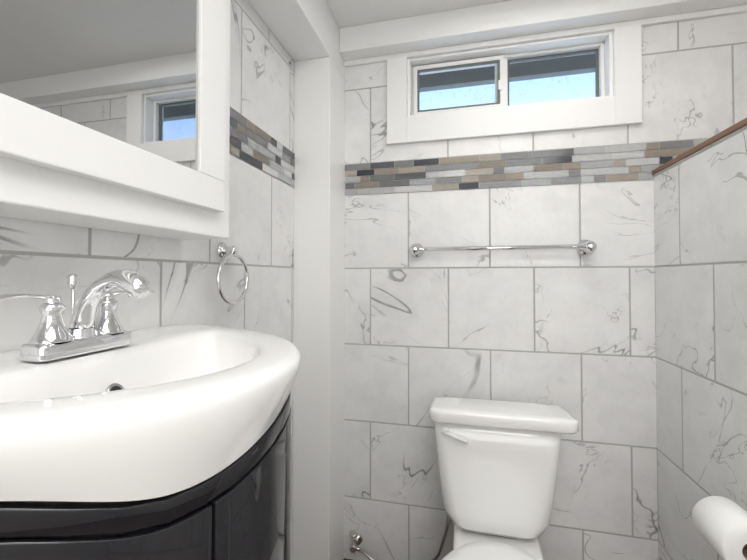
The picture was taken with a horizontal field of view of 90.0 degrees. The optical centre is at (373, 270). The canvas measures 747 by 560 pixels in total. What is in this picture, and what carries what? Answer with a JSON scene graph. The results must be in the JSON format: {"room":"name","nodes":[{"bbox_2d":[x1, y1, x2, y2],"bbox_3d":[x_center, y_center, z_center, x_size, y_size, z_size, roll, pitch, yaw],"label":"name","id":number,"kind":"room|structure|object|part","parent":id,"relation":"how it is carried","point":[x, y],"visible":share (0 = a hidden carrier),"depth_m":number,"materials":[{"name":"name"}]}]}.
{"room":"bathroom","nodes":[
{"label":"bathroom","id":0,"kind":"room"},
{"bbox_2d":[0,0,294,559],"bbox_3d":[-0.599,0.084,0.336,0.100,2.116,2.740,0,-1,13],"label":"wall","id":1,"kind":"structure","parent":0,"point":[42,258],"depth_m":0.97,"materials":[{"name":"tile"}]},
{"bbox_2d":[0,0,229,239],"bbox_3d":[-0.452,-0.423,0.440,0.138,0.697,0.794,0,-1,13],"label":"mirror","id":2,"kind":"object","parent":1,"relation":"attached to","point":[114,115],"visible":1,"depth_m":0.54,"materials":[{"name":"white"}]},
{"bbox_2d":[0,0,198,170],"bbox_3d":[-0.401,-0.443,0.411,0.014,0.513,0.590,0,-1,13],"label":"mirror glass","id":3,"kind":"object","parent":2,"relation":"attached to","point":[122,74],"depth_m":0.52,"materials":[{"name":"grey"}]},
{"bbox_2d":[216,242,248,304],"bbox_3d":[-0.373,0.008,0.967,0.045,0.162,0.135,0,-1,13],"label":"towel ring","id":4,"kind":"object","parent":1,"relation":"attached to","point":[225,252],"visible":1,"depth_m":0.96,"materials":[{"name":"silver metal"}]},
{"bbox_2d":[229,107,294,186],"bbox_3d":[-0.569,-0.391,0.244,0.002,0.127,2.360,0,-1,13],"label":"mosaic tile band","id":5,"kind":"object","parent":1,"relation":"attached to","point":[251,143],"depth_m":1.15,"materials":[{"name":"multicoloured tile"}]},
{"bbox_2d":[325,0,510,28],"bbox_3d":[0.471,-1.018,0.099,2.300,0.080,2.740,0,-1,13],"label":"ceiling","id":6,"kind":"structure","parent":0,"point":[347,13],"depth_m":1.36,"materials":[{"name":"paint"}]},
{"bbox_2d":[247,0,344,80],"bbox_3d":[-0.481,-0.888,0.324,0.142,0.173,2.540,0,-1,13],"label":"soffit","id":7,"kind":"structure","parent":6,"relation":"attached to","point":[301,30],"depth_m":1.25,"materials":[{"name":"white paint"}]},
{"bbox_2d":[344,12,746,559],"bbox_3d":[0.777,0.101,1.364,2.100,2.116,0.100,0,-1,13],"label":"wall","id":8,"kind":"structure","parent":0,"point":[571,331],"depth_m":1.37,"materials":[{"name":"tile"}]},
{"bbox_2d":[349,530,374,559],"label":"supply valve","id":9,"kind":"object","parent":8,"relation":"attached to","point":[356,540],"depth_m":1.44,"materials":[{"name":"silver metal"}]},
{"bbox_2d":[430,514,449,559],"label":"supply hose","id":10,"kind":"object","parent":8,"relation":"attached to","point":[438,553],"depth_m":1.29,"materials":[{"name":"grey metal"}]},
{"bbox_2d":[409,239,596,257],"bbox_3d":[0.451,-0.080,1.356,0.654,0.058,0.072,0,-1,13],"label":"bar","id":11,"kind":"object","parent":8,"relation":"attached to","point":[585,247],"visible":1,"depth_m":1.32,"materials":[{"name":"silver metal"}]},
{"bbox_2d":[387,25,642,144],"bbox_3d":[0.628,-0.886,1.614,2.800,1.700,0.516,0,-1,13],"label":"sliding window","id":12,"kind":"structure","parent":8,"relation":"in","point":[561,84],"depth_m":1.43,"materials":[{"name":"white"}]},
{"bbox_3d":[0.506,-0.722,1.448,0.651,0.178,0.036,0,-1,13],"label":"glass","id":13,"kind":"part","parent":12,"relation":"part of","materials":[{"name":"clear glass"}]},
{"bbox_3d":[0.501,-0.721,1.453,0.704,0.217,0.072,0,-1,13],"label":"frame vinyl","id":14,"kind":"part","parent":12,"relation":"part of","materials":[{"name":"white plastic"}]},
{"bbox_2d":[345,139,706,195],"bbox_3d":[0.834,-0.373,1.304,1.958,0.127,0.002,0,-1,13],"label":"mosaic","id":15,"kind":"object","parent":8,"relation":"attached to","point":[629,162],"visible":0.85,"depth_m":1.38},
{"bbox_2d":[339,0,746,60],"bbox_3d":[0.826,-0.910,1.279,1.958,0.096,0.075,0,-1,13],"label":"ceiling beam","id":16,"kind":"structure","parent":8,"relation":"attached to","point":[497,21],"depth_m":1.34,"materials":[{"name":"white paint"}]},
{"bbox_2d":[344,5,746,66],"bbox_3d":[0.833,-0.852,1.308,1.958,0.020,0.014,0,-1,13],"label":"crown molding","id":17,"kind":"structure","parent":8,"relation":"attached to","point":[599,28],"depth_m":1.34,"materials":[{"name":"white paint"}]},
{"bbox_2d":[654,125,746,559],"bbox_3d":[0.906,0.406,0.793,0.120,1.488,0.940,0,-1,13],"label":"wall","id":18,"kind":"structure","parent":0,"point":[700,227],"depth_m":1.03,"materials":[{"name":"tile"}]},
{"bbox_2d":[652,117,746,174],"bbox_3d":[0.906,-0.342,0.806,0.132,0.016,0.940,0,-1,13],"label":"trim","id":19,"kind":"structure","parent":18,"relation":"on","point":[722,134],"depth_m":1.00,"materials":[{"name":"brown wood"}]},
{"bbox_2d":[692,496,746,559],"bbox_3d":[0.783,0.559,0.789,0.117,0.136,0.197,0,-1,13],"label":"toilet paper roll","id":20,"kind":"object","parent":18,"relation":"attached to","point":[720,524],"visible":1,"depth_m":0.80,"materials":[{"name":"white paper"}]},
{"bbox_3d":[0.471,1.178,0.062,2.300,0.080,2.740,0,-1,13],"label":"floor","id":21,"kind":"structure","parent":0,"visible":0},
{"bbox_2d":[0,269,300,559],"bbox_3d":[-0.302,0.572,0.488,0.399,1.146,0.593,0,-1,13],"label":"bathroom vanity","id":22,"kind":"object","parent":21,"relation":"on","point":[163,442],"visible":1,"depth_m":0.36,"materials":[{"name":"white ceramic"}]},
{"bbox_2d":[0,269,153,361],"bbox_3d":[-0.354,0.054,0.497,0.132,0.111,0.218,0,-1,13],"label":"faucet","id":23,"kind":"object","parent":22,"relation":"on","point":[86,339],"depth_m":0.49,"materials":[{"name":"silver metal"}]},
{"bbox_3d":[-0.357,0.637,0.309,0.359,0.890,0.205,0,-1,13],"label":"door","id":24,"kind":"part","parent":22,"relation":"part of","materials":[{"name":"black wood"}]},
{"bbox_3d":[-0.305,0.201,0.495,0.377,0.063,0.577,0,-1,13],"label":"door rail","id":25,"kind":"part","parent":22,"relation":"part of","materials":[{"name":"black"}]},
{"bbox_2d":[0,324,300,501],"bbox_3d":[-0.302,0.170,0.495,0.399,0.120,0.593,0,-1,13],"label":"basin","id":26,"kind":"object","parent":22,"relation":"in","point":[172,412],"depth_m":0.37,"materials":[{"name":"white ceramic"}]},
{"bbox_3d":[-0.282,0.641,0.588,0.377,0.890,0.372,0,-1,13],"label":"door","id":27,"kind":"part","parent":22,"relation":"part of","materials":[{"name":"black"}]},
{"bbox_2d":[293,57,344,559],"bbox_3d":[-0.207,0.190,1.454,0.142,1.943,0.180,0,-1,13],"label":"post","id":28,"kind":"object","parent":21,"relation":"on","point":[319,313],"visible":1,"depth_m":1.37,"materials":[{"name":"white paint"}]},
{"bbox_2d":[429,397,578,559],"bbox_3d":[0.343,0.786,0.954,0.426,0.733,0.686,0,-1,13],"label":"toilet","id":29,"kind":"object","parent":21,"relation":"on","point":[498,462],"visible":1,"depth_m":1.11,"materials":[{"name":"white ceramic"}]},
{"bbox_3d":[0.245,0.500,1.131,0.083,0.038,0.025,0,-1,13],"label":"handle","id":30,"kind":"part","parent":29,"relation":"part of","materials":[{"name":"white plastic"}]},
{"bbox_3d":[0.308,0.813,0.869,0.376,0.043,0.494,0,-1,13],"label":"seat lid","id":31,"kind":"part","parent":29,"relation":"part of","materials":[{"name":"white plastic"}]},
{"bbox_3d":[0.387,0.639,1.200,0.372,0.352,0.180,0,-1,13],"label":"tank","id":32,"kind":"part","parent":29,"relation":"part of","materials":[{"name":"white ceramic"}]},
{"bbox_3d":[0.398,0.443,1.191,0.426,0.039,0.210,0,-1,13],"label":"tank lid","id":33,"kind":"part","parent":29,"relation":"part of","materials":[{"name":"white ceramic"}]}
]}

